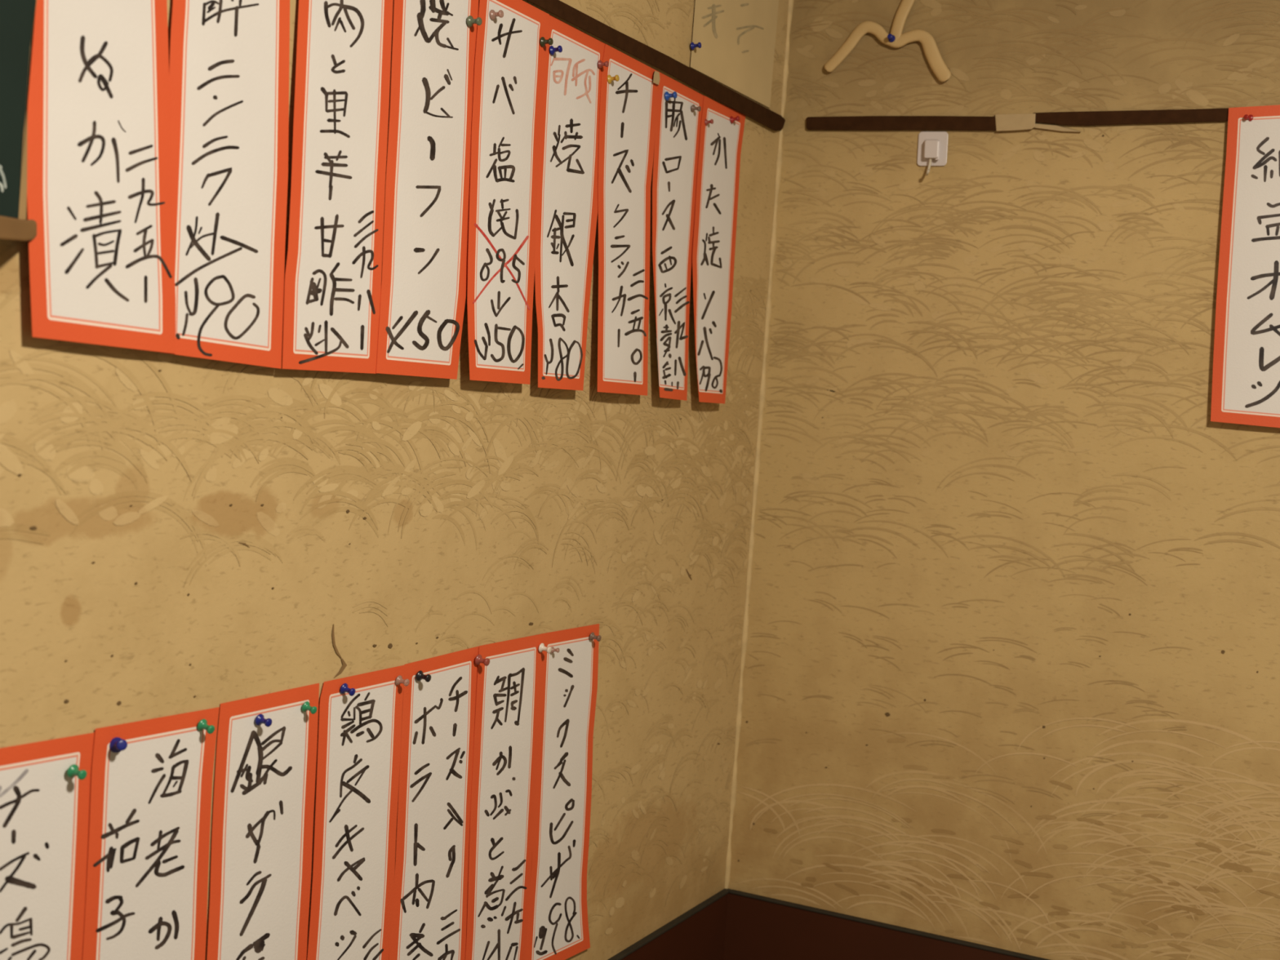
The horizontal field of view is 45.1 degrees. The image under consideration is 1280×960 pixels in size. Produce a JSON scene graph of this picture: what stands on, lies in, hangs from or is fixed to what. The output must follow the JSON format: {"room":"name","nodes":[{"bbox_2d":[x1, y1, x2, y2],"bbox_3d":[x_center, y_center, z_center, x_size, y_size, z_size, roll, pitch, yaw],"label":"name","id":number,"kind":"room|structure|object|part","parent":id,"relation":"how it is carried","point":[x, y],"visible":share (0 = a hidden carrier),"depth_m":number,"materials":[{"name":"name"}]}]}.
{"room":"japanese pub restaurant","nodes":[
{"label":"japanese pub restaurant","id":0,"kind":"room"},
{"bbox_2d":[0,0,788,959],"bbox_3d":[-0.572,-0.176,0.689,0.001,2.152,3.511,5,3,27],"label":"wall","id":1,"kind":"structure","parent":0,"point":[180,534],"depth_m":1.42,"materials":[{"name":"paint"}]},
{"bbox_2d":[0,0,36,241],"bbox_3d":[-0.418,-0.302,0.927,0.030,0.355,0.180,5,3,27],"label":"chalkboard","id":2,"kind":"object","parent":1,"relation":"attached to","point":[17,17],"visible":1,"depth_m":0.98,"materials":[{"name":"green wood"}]},
{"bbox_3d":[-0.391,-0.325,0.998,0.006,0.313,0.017,3,3,-22],"label":"board frame","id":3,"kind":"part","parent":2,"relation":"part of","materials":[{"name":"brown wood"}]},
{"bbox_2d":[0,732,94,959],"bbox_3d":[-0.427,0.359,1.065,0.004,0.362,0.122,5,3,27],"label":"strip","id":4,"kind":"object","parent":1,"relation":"attached to","point":[45,811],"visible":1,"depth_m":1.07,"materials":[{"name":"paper"}]},
{"bbox_2d":[66,764,87,779],"bbox_3d":[-0.398,0.205,1.085,0.019,0.010,0.010,6,3,35],"label":"pin","id":5,"kind":"object","parent":1,"relation":"attached to","point":[73,771],"visible":1,"depth_m":1.08,"materials":[{"name":"green plastic"}]},
{"bbox_2d":[26,0,175,353],"bbox_3d":[-0.365,-0.282,1.060,0.010,0.381,0.148,5,3,27],"label":"strip","id":6,"kind":"object","parent":1,"relation":"attached to","point":[100,175],"visible":1,"depth_m":1.06,"materials":[{"name":"paper"}]},
{"bbox_2d":[109,737,127,752],"bbox_3d":[-0.380,0.193,1.122,0.011,0.012,0.022,1,4,-44],"label":"pin","id":7,"kind":"object","parent":1,"relation":"attached to","point":[117,744],"visible":1,"depth_m":1.12,"materials":[{"name":"blue plastic"}]},
{"bbox_2d":[82,706,219,959],"bbox_3d":[-0.372,0.359,1.172,0.005,0.364,0.134,5,3,27],"label":"strip","id":8,"kind":"object","parent":1,"relation":"attached to","point":[148,857],"visible":1,"depth_m":1.16,"materials":[{"name":"paper"}]},
{"bbox_2d":[196,719,214,733],"bbox_3d":[-0.340,0.191,1.200,0.019,0.011,0.010,6,3,35],"label":"pin","id":9,"kind":"object","parent":1,"relation":"attached to","point":[202,724],"visible":1,"depth_m":1.20,"materials":[{"name":"green plastic"}]},
{"bbox_2d":[160,0,289,368],"bbox_3d":[-0.310,-0.281,1.171,0.011,0.386,0.137,5,3,27],"label":"strip","id":10,"kind":"object","parent":1,"relation":"attached to","point":[228,62],"visible":1,"depth_m":1.17,"materials":[{"name":"paper"}]},
{"bbox_2d":[206,683,319,959],"bbox_3d":[-0.315,0.360,1.286,0.004,0.369,0.130,5,3,27],"label":"strip","id":11,"kind":"object","parent":1,"relation":"attached to","point":[264,783],"visible":1,"depth_m":1.28,"materials":[{"name":"paper"}]},
{"bbox_2d":[255,713,271,726],"bbox_3d":[-0.310,0.196,1.261,0.019,0.010,0.010,6,3,35],"label":"pin","id":12,"kind":"object","parent":1,"relation":"attached to","point":[260,719],"visible":1,"depth_m":1.26,"materials":[{"name":"blue plastic"}]},
{"bbox_2d":[302,701,316,714],"bbox_3d":[-0.283,0.193,1.312,0.018,0.010,0.009,6,3,35],"label":"pin","id":13,"kind":"object","parent":1,"relation":"attached to","point":[306,706],"visible":1,"depth_m":1.31,"materials":[{"name":"green plastic"}]},
{"bbox_2d":[282,0,393,373],"bbox_3d":[-0.247,-0.282,1.292,0.010,0.384,0.138,5,3,27],"label":"strip","id":14,"kind":"object","parent":1,"relation":"attached to","point":[332,285],"visible":1,"depth_m":1.29,"materials":[{"name":"paper"}]},
{"bbox_2d":[339,683,355,696],"bbox_3d":[-0.260,0.184,1.357,0.019,0.010,0.010,6,3,35],"label":"pin","id":15,"kind":"object","parent":1,"relation":"attached to","point":[344,688],"visible":1,"depth_m":1.35,"materials":[{"name":"blue plastic"}]},
{"bbox_2d":[306,665,404,959],"bbox_3d":[-0.258,0.359,1.395,0.005,0.372,0.124,5,3,27],"label":"strip","id":16,"kind":"object","parent":1,"relation":"attached to","point":[359,744],"visible":1,"depth_m":1.39,"materials":[{"name":"paper"}]},
{"bbox_2d":[395,675,409,686],"bbox_3d":[-0.223,0.186,1.430,0.018,0.009,0.009,6,3,35],"label":"pin","id":17,"kind":"object","parent":1,"relation":"attached to","point":[399,680],"visible":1,"depth_m":1.43,"materials":[{"name":"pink plastic"}]},
{"bbox_2d":[415,670,431,682],"bbox_3d":[-0.208,0.185,1.460,0.020,0.010,0.010,6,3,35],"label":"pin","id":18,"kind":"object","parent":1,"relation":"attached to","point":[420,676],"visible":1,"depth_m":1.46,"materials":[{"name":"black plastic"}]},
{"bbox_2d":[376,0,478,379],"bbox_3d":[-0.190,-0.284,1.404,0.014,0.381,0.141,5,3,27],"label":"strip","id":19,"kind":"object","parent":1,"relation":"attached to","point":[425,239],"visible":1,"depth_m":1.40,"materials":[{"name":"paper"}]},
{"bbox_2d":[388,646,478,959],"bbox_3d":[-0.200,0.358,1.512,0.004,0.381,0.139,5,3,27],"label":"strip","id":20,"kind":"object","parent":1,"relation":"attached to","point":[430,899],"visible":1,"depth_m":1.50,"materials":[{"name":"paper"}]},
{"bbox_2d":[466,15,482,26],"bbox_3d":[-0.158,-0.429,1.443,0.020,0.010,0.010,6,3,35],"label":"pin","id":21,"kind":"object","parent":1,"relation":"attached to","point":[470,20],"visible":1,"depth_m":1.44,"materials":[{"name":"green plastic"}]},
{"bbox_2d":[475,654,489,666],"bbox_3d":[-0.161,0.180,1.549,0.021,0.011,0.011,6,3,35],"label":"pin","id":22,"kind":"object","parent":1,"relation":"attached to","point":[478,659],"visible":1,"depth_m":1.54,"materials":[{"name":"red plastic"}]},
{"bbox_2d":[489,9,503,20],"bbox_3d":[-0.140,-0.445,1.476,0.019,0.010,0.010,6,3,35],"label":"pin","id":23,"kind":"object","parent":1,"relation":"attached to","point":[493,14],"visible":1,"depth_m":1.47,"materials":[{"name":"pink plastic"}]},
{"bbox_2d":[465,633,542,959],"bbox_3d":[-0.144,0.358,1.620,0.004,0.384,0.131,5,3,27],"label":"strip","id":24,"kind":"object","parent":1,"relation":"attached to","point":[507,724],"visible":1,"depth_m":1.62,"materials":[{"name":"paper"}]},
{"bbox_2d":[466,0,549,384],"bbox_3d":[-0.129,-0.285,1.518,0.016,0.379,0.135,5,3,27],"label":"strip","id":25,"kind":"object","parent":1,"relation":"attached to","point":[509,63],"visible":1,"depth_m":1.51,"materials":[{"name":"paper"}]},
{"bbox_2d":[537,643,551,653],"bbox_3d":[-0.105,0.181,1.660,0.020,0.010,0.010,5,3,19],"label":"pin","id":26,"kind":"object","parent":1,"relation":"attached to","point":[541,647],"visible":1,"depth_m":1.66,"materials":[{"name":"beige plastic"}]},
{"bbox_2d":[539,36,553,46],"bbox_3d":[-0.098,-0.443,1.560,0.019,0.010,0.010,7,4,27],"label":"pin","id":27,"kind":"object","parent":1,"relation":"attached to","point":[543,41],"visible":1,"depth_m":1.56,"materials":[{"name":"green plastic"}]},
{"bbox_2d":[551,646,559,653],"bbox_3d":[-0.095,0.186,1.683,0.014,0.007,0.007,5,3,19],"label":"pin","id":28,"kind":"object","parent":1,"relation":"attached to","point":[553,650],"visible":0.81,"depth_m":1.68,"materials":[{"name":"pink plastic"}]},
{"bbox_2d":[549,45,562,55],"bbox_3d":[-0.089,-0.440,1.579,0.019,0.010,0.010,6,3,35],"label":"pin","id":29,"kind":"object","parent":1,"relation":"attached to","point":[553,50],"visible":1,"depth_m":1.58,"materials":[{"name":"blue plastic"}]},
{"bbox_2d":[524,623,599,959],"bbox_3d":[-0.082,0.358,1.741,0.006,0.388,0.153,5,3,27],"label":"strip","id":30,"kind":"object","parent":1,"relation":"attached to","point":[557,925],"visible":1,"depth_m":1.73,"materials":[{"name":"paper"}]},
{"bbox_2d":[534,14,604,390],"bbox_3d":[-0.074,-0.286,1.628,0.017,0.380,0.140,5,3,27],"label":"strip","id":31,"kind":"object","parent":1,"relation":"attached to","point":[566,206],"visible":1,"depth_m":1.62,"materials":[{"name":"paper"}]},
{"bbox_2d":[589,632,601,641],"bbox_3d":[-0.054,0.179,1.761,0.019,0.010,0.010,6,3,35],"label":"pin","id":32,"kind":"object","parent":1,"relation":"attached to","point":[592,636],"visible":1,"depth_m":1.76,"materials":[{"name":"brown plastic"}]},
{"bbox_2d":[597,60,608,68],"bbox_3d":[-0.042,-0.450,1.669,0.017,0.009,0.009,5,3,27],"label":"pin","id":33,"kind":"object","parent":1,"relation":"attached to","point":[600,64],"visible":1,"depth_m":1.67,"materials":[{"name":"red plastic"}]},
{"bbox_2d":[607,75,619,84],"bbox_3d":[-0.032,-0.439,1.690,0.019,0.010,0.010,5,3,19],"label":"pin","id":34,"kind":"object","parent":1,"relation":"attached to","point":[610,78],"visible":1,"depth_m":1.69,"materials":[{"name":"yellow plastic"}]},
{"bbox_2d":[597,44,659,395],"bbox_3d":[-0.014,-0.287,1.742,0.017,0.378,0.142,5,3,27],"label":"strip","id":35,"kind":"object","parent":1,"relation":"attached to","point":[628,104],"visible":1,"depth_m":1.74,"materials":[{"name":"paper"}]},
{"bbox_2d":[653,71,659,84],"bbox_3d":[0.019,-0.466,1.788,0.003,0.016,0.022,5,3,27],"label":"tape","id":36,"kind":"object","parent":35,"relation":"attached to","point":[656,75],"visible":1,"depth_m":1.78,"materials":[{"name":"beige paper"}]},
{"bbox_2d":[527,0,785,131],"bbox_3d":[-0.019,-0.487,1.716,0.008,0.027,0.988,5,3,27],"label":"trim","id":37,"kind":"structure","parent":1,"relation":"attached to","point":[722,94],"depth_m":1.81,"materials":[{"name":"brown wood"}]},
{"bbox_2d":[607,888,731,959],"bbox_3d":[-0.655,0.599,0.678,0.030,0.004,3.400,5,3,27],"label":"trim","id":38,"kind":"structure","parent":1,"relation":"attached to","point":[683,917],"depth_m":2.01,"materials":[{"name":"black wood"}]},
{"bbox_2d":[664,91,677,100],"bbox_3d":[0.033,-0.452,1.816,0.021,0.011,0.011,5,3,19],"label":"pin","id":39,"kind":"object","parent":1,"relation":"attached to","point":[667,95],"visible":1,"depth_m":1.81,"materials":[{"name":"blue plastic"}]},
{"bbox_2d":[621,893,728,959],"bbox_3d":[-0.689,1.072,0.701,0.028,0.946,3.400,5,3,27],"label":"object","id":40,"kind":"structure","parent":1,"relation":"attached to","point":[700,936],"depth_m":2.09,"materials":[{"name":"red paint"}]},
{"bbox_2d":[652,72,703,400],"bbox_3d":[0.044,-0.287,1.857,0.018,0.379,0.136,5,3,27],"label":"strip","id":41,"kind":"object","parent":1,"relation":"attached to","point":[677,128],"visible":0.98,"depth_m":1.85,"materials":[{"name":"paper"}]},
{"bbox_2d":[689,41,701,50],"bbox_3d":[0.065,-0.525,1.867,0.019,0.010,0.010,6,3,35],"label":"pin","id":42,"kind":"object","parent":1,"relation":"attached to","point":[692,46],"visible":1,"depth_m":1.86,"materials":[{"name":"blue plastic"}]},
{"bbox_2d":[691,104,701,111],"bbox_3d":[0.066,-0.453,1.880,0.017,0.009,0.009,5,3,19],"label":"pin","id":43,"kind":"object","parent":1,"relation":"attached to","point":[694,108],"visible":1,"depth_m":1.88,"materials":[{"name":"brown plastic"}]},
{"bbox_2d":[704,119,713,125],"bbox_3d":[0.083,-0.444,1.917,0.016,0.008,0.008,6,3,35],"label":"pin","id":44,"kind":"object","parent":1,"relation":"attached to","point":[706,122],"visible":1,"depth_m":1.91,"materials":[{"name":"red plastic"}]},
{"bbox_2d":[692,95,745,404],"bbox_3d":[0.099,-0.288,1.964,0.018,0.380,0.149,5,3,27],"label":"strip","id":45,"kind":"object","parent":1,"relation":"attached to","point":[720,141],"visible":1,"depth_m":1.96,"materials":[{"name":"paper"}]},
{"bbox_2d":[690,0,778,107],"bbox_3d":[0.125,-0.593,1.978,0.001,0.182,0.265,5,3,27],"label":"notice","id":46,"kind":"object","parent":1,"relation":"attached to","point":[737,37],"visible":1,"depth_m":1.99,"materials":[{"name":"paper"}]},
{"bbox_2d":[729,115,739,123],"bbox_3d":[0.119,-0.463,1.984,0.018,0.010,0.009,5,3,19],"label":"pin","id":47,"kind":"object","parent":1,"relation":"attached to","point":[732,119],"visible":1,"depth_m":1.98,"materials":[{"name":"red plastic"}]},
{"bbox_2d":[728,0,1279,959],"bbox_3d":[1.596,-0.061,1.430,3.200,2.150,0.001,5,3,27],"label":"wall","id":48,"kind":"structure","parent":0,"point":[1011,673],"depth_m":2.00,"materials":[{"name":"paint"}]},
{"bbox_2d":[724,0,793,888],"bbox_3d":[0.187,-0.342,2.142,0.006,1.850,0.006,5,3,27],"label":"trim","id":49,"kind":"structure","parent":48,"relation":"attached to","point":[790,6],"depth_m":2.16,"materials":[{"name":"beige wood"}]},
{"bbox_2d":[723,893,1028,959],"bbox_3d":[1.516,1.187,1.493,3.192,0.946,0.028,5,3,27],"label":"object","id":50,"kind":"structure","parent":48,"relation":"attached to","point":[756,929],"depth_m":2.12,"materials":[{"name":"red paint"}]},
{"bbox_2d":[824,0,951,82],"bbox_3d":[0.334,-0.609,2.061,0.180,0.160,0.010,5,3,27],"label":"clothes hanger","id":51,"kind":"object","parent":48,"relation":"attached to","point":[931,52],"visible":1,"depth_m":2.05,"materials":[{"name":"beige wood"}]},
{"bbox_2d":[887,33,895,42],"bbox_3d":[0.335,-0.588,2.053,0.010,0.010,0.019,5,3,16],"label":"pin","id":52,"kind":"object","parent":51,"relation":"attached to","point":[891,37],"visible":1,"depth_m":2.05,"materials":[{"name":"blue plastic"}]},
{"bbox_2d":[728,888,1050,959],"bbox_3d":[1.549,0.713,1.470,3.190,0.004,0.030,5,3,27],"label":"trim","id":53,"kind":"structure","parent":48,"relation":"attached to","point":[732,891],"depth_m":2.07,"materials":[{"name":"black wood"}]},
{"bbox_2d":[806,115,995,130],"bbox_3d":[0.346,-0.476,2.061,0.268,0.025,0.008,5,3,27],"label":"trim","id":54,"kind":"structure","parent":48,"relation":"attached to","point":[849,122],"depth_m":2.06,"materials":[{"name":"brown wood"}]},
{"bbox_2d":[916,131,948,175],"bbox_3d":[0.381,-0.430,2.030,0.042,0.061,0.028,5,3,27],"label":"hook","id":55,"kind":"object","parent":48,"relation":"attached to","point":[932,148],"visible":1,"depth_m":2.03,"materials":[{"name":"white plastic"}]},
{"bbox_2d":[995,113,1035,131],"bbox_3d":[0.483,-0.461,1.989,0.054,0.023,0.007,5,3,27],"label":"tape","id":56,"kind":"object","parent":48,"relation":"attached to","point":[1013,122],"visible":1,"depth_m":1.99,"materials":[{"name":"beige paper"}]},
{"bbox_2d":[1035,123,1081,132],"bbox_3d":[0.532,-0.449,1.965,0.061,0.013,0.004,5,3,27],"label":"wood sliver","id":57,"kind":"object","parent":48,"relation":"attached to","point":[1049,126],"visible":1,"depth_m":1.97,"materials":[{"name":"beige wood"}]},
{"bbox_2d":[1032,107,1228,125],"bbox_3d":[0.709,-0.446,1.876,0.465,0.024,0.008,5,3,27],"label":"trim","id":58,"kind":"structure","parent":48,"relation":"attached to","point":[1168,116],"depth_m":1.92,"materials":[{"name":"brown wood"}]},
{"bbox_2d":[1210,104,1279,427],"bbox_3d":[0.755,-0.256,1.845,0.128,0.388,0.006,5,3,25],"label":"strip","id":59,"kind":"object","parent":48,"relation":"attached to","point":[1246,375],"visible":1,"depth_m":1.85,"materials":[{"name":"paper"}]},
{"bbox_2d":[1243,114,1253,121],"bbox_3d":[0.733,-0.435,1.853,0.016,0.008,0.008,2,3,-32],"label":"pin","id":60,"kind":"object","parent":48,"relation":"attached to","point":[1250,117],"visible":1,"depth_m":1.85,"materials":[{"name":"red plastic"}]}
]}

